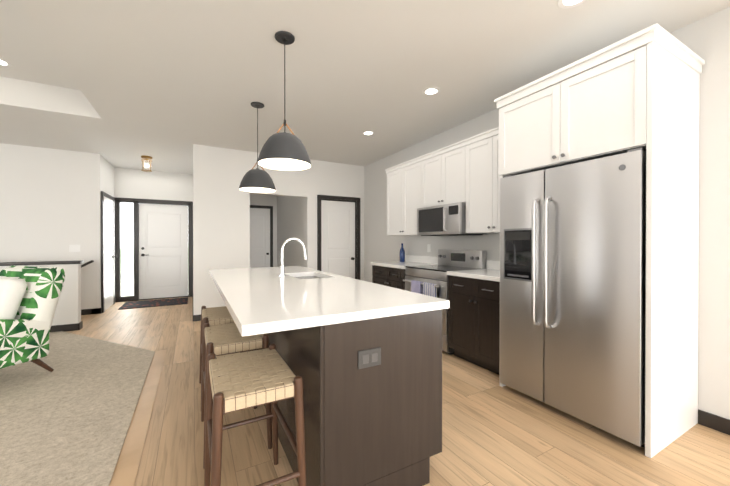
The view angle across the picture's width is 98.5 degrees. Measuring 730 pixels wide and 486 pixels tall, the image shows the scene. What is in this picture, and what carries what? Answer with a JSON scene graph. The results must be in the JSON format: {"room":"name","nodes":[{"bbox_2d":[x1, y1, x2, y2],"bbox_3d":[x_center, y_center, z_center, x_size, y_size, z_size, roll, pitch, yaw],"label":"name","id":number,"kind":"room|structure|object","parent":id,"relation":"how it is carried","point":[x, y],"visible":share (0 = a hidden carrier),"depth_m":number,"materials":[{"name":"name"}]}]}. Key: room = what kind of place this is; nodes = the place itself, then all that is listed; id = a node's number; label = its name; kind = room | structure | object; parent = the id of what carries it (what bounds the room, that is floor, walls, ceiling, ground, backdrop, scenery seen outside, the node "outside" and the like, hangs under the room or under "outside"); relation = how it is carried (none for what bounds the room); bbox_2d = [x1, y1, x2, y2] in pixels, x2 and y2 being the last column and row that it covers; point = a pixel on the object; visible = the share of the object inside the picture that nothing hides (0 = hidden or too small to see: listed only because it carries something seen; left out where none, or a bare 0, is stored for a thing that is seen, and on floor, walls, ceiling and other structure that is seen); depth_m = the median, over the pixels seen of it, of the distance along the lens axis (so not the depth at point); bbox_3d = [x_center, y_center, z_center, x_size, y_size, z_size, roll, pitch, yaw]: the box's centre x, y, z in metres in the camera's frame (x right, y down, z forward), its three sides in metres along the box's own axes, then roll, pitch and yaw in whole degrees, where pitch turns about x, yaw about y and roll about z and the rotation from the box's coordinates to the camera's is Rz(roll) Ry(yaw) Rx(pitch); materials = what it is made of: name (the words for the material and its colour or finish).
{"room":"kitchen","nodes":[
{"label":"kitchen","id":0,"kind":"room"},
{"bbox_2d":[0,7,729,419],"bbox_3d":[-2.396,-0.141,1.796,8.750,2.740,10.880,0,0,-29],"label":"wall","id":1,"kind":"structure","parent":0,"point":[50,203],"depth_m":5.01,"materials":[{"name":"paint"}]},
{"bbox_2d":[69,245,79,251],"bbox_3d":[-4.827,0.091,5.225,0.140,0.120,0.007,0,0,-29],"label":"switch plate","id":2,"kind":"object","parent":1,"relation":"attached to","point":[74,248],"visible":1,"depth_m":5.22,"materials":[{"name":"white plastic"}]},
{"bbox_2d":[81,260,93,267],"bbox_3d":[-5.062,0.625,5.053,1.079,0.667,0.095,0,0,-29],"label":"stair handrail","id":3,"kind":"object","parent":1,"relation":"attached to","point":[87,263],"visible":0.25,"depth_m":5.24,"materials":[{"name":"black"}]},
{"bbox_2d":[101,191,114,312],"bbox_3d":[-4.760,0.155,5.828,0.030,2.105,0.910,0,0,-29],"label":"door frame","id":4,"kind":"structure","parent":1,"relation":"attached to","point":[103,194],"depth_m":5.45,"materials":[{"name":"black"}]},
{"bbox_2d":[104,196,116,310],"bbox_3d":[-4.731,0.186,5.844,0.098,2.028,0.772,0,0,-29],"label":"door","id":5,"kind":"structure","parent":1,"relation":"in","point":[108,260],"depth_m":5.83,"materials":[{"name":"white wood"}]},
{"bbox_2d":[120,203,133,295],"bbox_3d":[-4.938,0.134,6.532,0.230,1.940,0.006,0,0,-29],"label":"window","id":6,"kind":"structure","parent":1,"relation":"in","point":[123,221],"depth_m":6.53,"materials":[{"name":"white"}]},
{"bbox_2d":[114,197,192,301],"bbox_3d":[-4.501,0.138,6.768,1.395,2.130,0.139,0,0,-29],"label":"door frame","id":7,"kind":"structure","parent":1,"relation":"attached to","point":[117,214],"depth_m":6.55,"materials":[{"name":"black wood"}]},
{"bbox_2d":[139,203,187,298],"bbox_3d":[-4.354,0.175,6.817,0.904,2.015,0.105,0,0,-29],"label":"front door","id":8,"kind":"structure","parent":1,"relation":"in","point":[163,251],"depth_m":6.82,"materials":[{"name":"white wood"}]},
{"bbox_2d":[250,208,269,267],"bbox_3d":[-2.646,0.177,7.509,0.752,2.028,0.098,0,0,-29],"label":"hall door","id":9,"kind":"structure","parent":1,"relation":"in","point":[259,237],"depth_m":7.60,"materials":[{"name":"white wood"}]},
{"bbox_2d":[250,205,272,266],"bbox_3d":[-2.662,0.147,7.538,0.890,2.105,0.030,0,0,-29],"label":"door frame","id":10,"kind":"structure","parent":1,"relation":"attached to","point":[271,229],"depth_m":7.72,"materials":[{"name":"black wood"}]},
{"bbox_2d":[321,200,354,278],"bbox_3d":[-0.503,0.196,6.054,0.718,2.005,0.114,0,0,-29],"label":"pantry door","id":11,"kind":"structure","parent":1,"relation":"in","point":[337,237],"depth_m":6.07,"materials":[{"name":"white wood"}]},
{"bbox_2d":[317,195,359,279],"bbox_3d":[-0.518,0.157,6.080,0.890,2.100,0.153,0,0,-29],"label":"door frame","id":12,"kind":"structure","parent":1,"relation":"attached to","point":[357,224],"depth_m":6.12,"materials":[{"name":"black wood"}]},
{"bbox_2d":[50,301,729,434],"bbox_3d":[-2.396,1.181,1.803,8.510,0.095,10.640,0,0,-29],"label":"baseboard","id":13,"kind":"structure","parent":1,"relation":"attached to","point":[715,422],"depth_m":2.12,"materials":[{"name":"black wood"}]},
{"bbox_2d":[386,167,397,234],"bbox_3d":[0.611,-0.624,4.782,0.355,1.015,0.487,0,0,-29],"label":"upper cabinet","id":14,"kind":"object","parent":1,"relation":"attached to","point":[392,172],"depth_m":4.78,"materials":[{"name":"white wood"}]},
{"bbox_2d":[398,156,421,234],"bbox_3d":[0.804,-0.622,4.430,0.355,1.015,0.542,0,0,-29],"label":"upper cabinet","id":15,"kind":"object","parent":1,"relation":"attached to","point":[409,174],"depth_m":4.40,"materials":[{"name":"white wood"}]},
{"bbox_2d":[427,244,430,251],"bbox_3d":[0.929,0.077,4.571,0.006,0.115,0.070,0,0,-29],"label":"outlet","id":16,"kind":"object","parent":1,"relation":"attached to","point":[428,247],"visible":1,"depth_m":4.57,"materials":[{"name":"white plastic"}]},
{"bbox_2d":[422,151,437,207],"bbox_3d":[1.012,-0.792,4.049,0.355,0.670,0.437,0,0,-29],"label":"upper cabinet","id":17,"kind":"object","parent":1,"relation":"attached to","point":[429,163],"depth_m":4.02,"materials":[{"name":"white wood"}]},
{"bbox_2d":[438,143,457,204],"bbox_3d":[1.167,-0.791,3.766,0.355,0.670,0.437,0,0,-29],"label":"upper cabinet","id":18,"kind":"object","parent":1,"relation":"attached to","point":[448,157],"depth_m":3.73,"materials":[{"name":"white wood"}]},
{"bbox_2d":[417,202,486,235],"bbox_3d":[1.035,-0.272,3.881,0.480,0.360,0.752,0,0,-29],"label":"microwave","id":19,"kind":"object","parent":18,"relation":"attached to","point":[445,220],"visible":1,"depth_m":3.69,"materials":[{"name":"silver metal"}]},
{"bbox_2d":[405,255,499,270],"bbox_3d":[1.199,0.248,4.065,0.017,0.100,2.358,0,0,-29],"label":"backsplash","id":20,"kind":"structure","parent":1,"relation":"attached to","point":[494,265],"depth_m":4.53,"materials":[{"name":"white tile"}]},
{"bbox_2d":[458,132,485,232],"bbox_3d":[1.358,-0.617,3.418,0.355,1.015,0.471,0,0,-29],"label":"upper cabinet","id":21,"kind":"object","parent":1,"relation":"attached to","point":[466,171],"depth_m":3.40,"materials":[{"name":"white wood"}]},
{"bbox_2d":[486,127,499,232],"bbox_3d":[1.517,-0.615,3.127,0.355,1.015,0.415,0,0,-29],"label":"upper cabinet","id":22,"kind":"object","parent":1,"relation":"attached to","point":[492,137],"depth_m":3.18,"materials":[{"name":"white wood"}]},
{"bbox_2d":[0,0,729,173],"bbox_3d":[-2.396,-1.701,1.788,8.750,0.380,10.880,0,0,-29],"label":"ceiling","id":23,"kind":"structure","parent":0,"point":[165,85],"depth_m":2.74,"materials":[{"name":"paint"}]},
{"bbox_2d":[0,59,11,66],"bbox_3d":[-3.674,-1.816,3.152,0.176,0.004,0.176,0,0,-29],"label":"recessed light","id":24,"kind":"object","parent":23,"relation":"in","point":[5,63],"visible":1,"depth_m":3.18,"materials":[{"name":"white plastic"}]},
{"bbox_2d":[141,156,151,171],"bbox_3d":[-3.872,-1.402,5.577,0.170,0.253,0.170,0,0,-29],"label":"lantern","id":25,"kind":"object","parent":23,"relation":"attached to","point":[146,158],"visible":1,"depth_m":5.56,"materials":[{"name":"gold metal"}]},
{"bbox_2d":[239,102,275,192],"bbox_3d":[-1.179,-1.049,3.451,0.384,0.938,0.384,0,0,-29],"label":"pendant light","id":26,"kind":"object","parent":23,"relation":"hanging from","point":[256,180],"visible":1,"depth_m":3.36,"materials":[{"name":"grey metal"}]},
{"bbox_2d":[257,31,310,170],"bbox_3d":[-0.590,-1.043,2.314,0.384,0.938,0.384,0,0,-29],"label":"pendant light","id":27,"kind":"object","parent":23,"relation":"hanging from","point":[283,151],"visible":1,"depth_m":2.24,"materials":[{"name":"grey metal"}]},
{"bbox_2d":[362,131,373,134],"bbox_3d":[0.045,-1.522,4.358,0.176,0.004,0.176,0,0,-29],"label":"recessed light","id":28,"kind":"object","parent":23,"relation":"in","point":[368,132],"visible":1,"depth_m":4.33,"materials":[{"name":"white plastic"}]},
{"bbox_2d":[422,87,439,95],"bbox_3d":[0.663,-1.516,3.146,0.176,0.004,0.176,0,0,-29],"label":"recessed light","id":29,"kind":"object","parent":23,"relation":"in","point":[430,91],"visible":1,"depth_m":3.14,"materials":[{"name":"white plastic"}]},
{"bbox_2d":[558,0,585,8],"bbox_3d":[1.290,-1.510,1.939,0.176,0.004,0.176,0,0,-29],"label":"recessed light","id":30,"kind":"object","parent":23,"relation":"in","point":[561,3],"visible":1,"depth_m":1.98,"materials":[{"name":"white plastic"}]},
{"bbox_2d":[66,297,729,485],"bbox_3d":[-2.396,1.279,1.804,8.750,0.100,10.880,0,0,-29],"label":"floor","id":31,"kind":"structure","parent":0,"point":[494,433],"depth_m":1.95,"materials":[{"name":"brown wood"}]},
{"bbox_2d":[0,260,83,325],"bbox_3d":[-5.813,0.738,3.464,4.115,0.965,0.170,0,0,-29],"label":"wall","id":32,"kind":"structure","parent":31,"relation":"on","point":[68,310],"depth_m":4.33,"materials":[{"name":"paint"}]},
{"bbox_2d":[0,331,154,485],"bbox_3d":[-3.329,1.232,-0.016,5.114,0.012,8.334,0,0,-29],"label":"carpet","id":33,"kind":"object","parent":31,"relation":"on","point":[67,421],"visible":1,"depth_m":2.28,"materials":[{"name":"beige carpet"}]},
{"bbox_2d":[0,265,64,371],"bbox_3d":[-3.313,0.716,2.708,0.770,0.979,0.858,0,0,17],"label":"armchair","id":34,"kind":"object","parent":33,"relation":"on","point":[29,297],"visible":1,"depth_m":2.79,"materials":[{"name":"fabric"}]},
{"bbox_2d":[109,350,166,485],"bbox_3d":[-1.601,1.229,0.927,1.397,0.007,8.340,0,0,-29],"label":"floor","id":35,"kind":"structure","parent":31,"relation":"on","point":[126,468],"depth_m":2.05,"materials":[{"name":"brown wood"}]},
{"bbox_2d":[118,297,187,309],"bbox_3d":[-4.176,1.199,6.290,1.100,0.012,0.780,0,0,-29],"label":"rug","id":36,"kind":"object","parent":31,"relation":"on","point":[151,303],"visible":0.96,"depth_m":6.20,"materials":[{"name":"grey fabric"}]},
{"bbox_2d":[199,306,247,398],"bbox_3d":[-1.160,0.886,2.604,0.370,0.678,0.540,0,0,-29],"label":"stool","id":37,"kind":"object","parent":31,"relation":"on","point":[211,316],"visible":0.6,"depth_m":2.50,"materials":[{"name":"beige wicker"}]},
{"bbox_2d":[201,323,271,468],"bbox_3d":[-0.843,0.889,2.025,0.370,0.678,0.540,0,0,-29],"label":"stool","id":38,"kind":"object","parent":31,"relation":"on","point":[224,339],"visible":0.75,"depth_m":1.87,"materials":[{"name":"beige wicker"}]},
{"bbox_2d":[204,344,305,485],"bbox_3d":[-0.523,0.892,1.442,0.370,0.678,0.540,0,0,-29],"label":"stool","id":39,"kind":"object","parent":31,"relation":"on","point":[252,374],"visible":1,"depth_m":1.30,"materials":[{"name":"beige wicker"}]},
{"bbox_2d":[245,310,441,485],"bbox_3d":[-0.500,0.779,2.608,0.687,0.890,2.566,0,0,-29],"label":"kitchen island","id":40,"kind":"object","parent":31,"relation":"on","point":[362,359],"depth_m":1.47,"materials":[{"name":"brown wood"}]},
{"bbox_2d":[209,266,448,335],"bbox_3d":[-0.637,0.315,2.548,1.015,0.040,2.636,0,0,-29],"label":"island countertop","id":41,"kind":"structure","parent":40,"relation":"on","point":[258,301],"depth_m":1.64,"materials":[{"name":"white stone"}]},
{"bbox_2d":[277,238,306,277],"bbox_3d":[-0.647,0.122,2.817,0.257,0.342,0.108,0,0,-29],"label":"faucet","id":42,"kind":"object","parent":41,"relation":"on","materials":[{"name":"silver metal"}]},
{"bbox_2d":[293,274,320,277],"bbox_3d":[-0.516,0.442,2.863,0.334,0.242,0.564,0,0,-29],"label":"sink","id":43,"kind":"object","parent":41,"relation":"in","point":[294,275],"depth_m":3.10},
{"bbox_2d":[372,267,381,284],"bbox_3d":[0.497,0.774,4.727,0.615,0.879,0.487,0,0,-29],"label":"base cabinet","id":44,"kind":"object","parent":31,"relation":"on","point":[376,271],"depth_m":4.67,"materials":[{"name":"brown wood"}]},
{"bbox_2d":[382,267,406,289],"bbox_3d":[0.676,0.775,4.400,0.615,0.879,0.486,0,0,-29],"label":"base cabinet","id":45,"kind":"object","parent":31,"relation":"on","point":[391,277],"depth_m":4.28,"materials":[{"name":"brown wood"}]},
{"bbox_2d":[370,259,437,270],"bbox_3d":[0.573,0.315,4.565,0.635,0.040,0.880,0,0,-29],"label":"countertop","id":46,"kind":"structure","parent":45,"relation":"on","point":[401,265],"depth_m":4.39,"materials":[{"name":"white stone"}]},
{"bbox_2d":[399,243,404,261],"bbox_3d":[0.583,0.150,4.924,0.086,0.285,0.086,0,0,-29],"label":"bottle","id":47,"kind":"object","parent":46,"relation":"on","point":[402,255],"visible":1,"depth_m":4.89,"materials":[{"name":"blue glass"}]},
{"bbox_2d":[403,249,485,354],"bbox_3d":[0.933,0.653,3.829,0.692,1.130,0.752,0,0,-29],"label":"range","id":48,"kind":"object","parent":31,"relation":"on","point":[430,280],"visible":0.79,"depth_m":3.68,"materials":[{"name":"silver metal"}]},
{"bbox_2d":[448,275,465,359],"bbox_3d":[1.258,0.781,3.338,0.615,0.879,0.415,0,0,-29],"label":"base cabinet","id":49,"kind":"object","parent":31,"relation":"on","point":[456,287],"depth_m":3.26,"materials":[{"name":"brown wood"}]},
{"bbox_2d":[466,279,499,374],"bbox_3d":[1.403,0.782,3.072,0.615,0.879,0.415,0,0,-29],"label":"base cabinet","id":50,"kind":"object","parent":31,"relation":"on","point":[482,296],"depth_m":2.98,"materials":[{"name":"brown wood"}]},
{"bbox_2d":[447,267,499,282],"bbox_3d":[1.322,0.322,3.198,0.635,0.040,0.718,0,0,-29],"label":"countertop","id":51,"kind":"structure","parent":50,"relation":"on","point":[494,276],"depth_m":3.11,"materials":[{"name":"white stone"}]},
{"bbox_2d":[500,148,645,447],"bbox_3d":[1.650,0.333,2.382,0.804,1.785,0.945,0,0,-29],"label":"refrigerator","id":52,"kind":"object","parent":31,"relation":"on","point":[572,286],"visible":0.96,"depth_m":2.09,"materials":[{"name":"silver metal"}]},
{"bbox_2d":[494,23,704,457],"bbox_3d":[1.690,0.001,2.402,0.754,2.450,1.075,0,0,-29],"label":"tall cabinet","id":53,"kind":"object","parent":31,"relation":"on","point":[640,89],"visible":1,"depth_m":1.97,"materials":[{"name":"white wood"}]},
{"label":"outside","id":54,"kind":"structure","parent":0,"visible":0},
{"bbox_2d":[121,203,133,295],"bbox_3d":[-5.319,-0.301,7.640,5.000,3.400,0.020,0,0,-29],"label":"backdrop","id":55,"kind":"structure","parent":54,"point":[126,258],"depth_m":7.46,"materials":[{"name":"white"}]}
]}

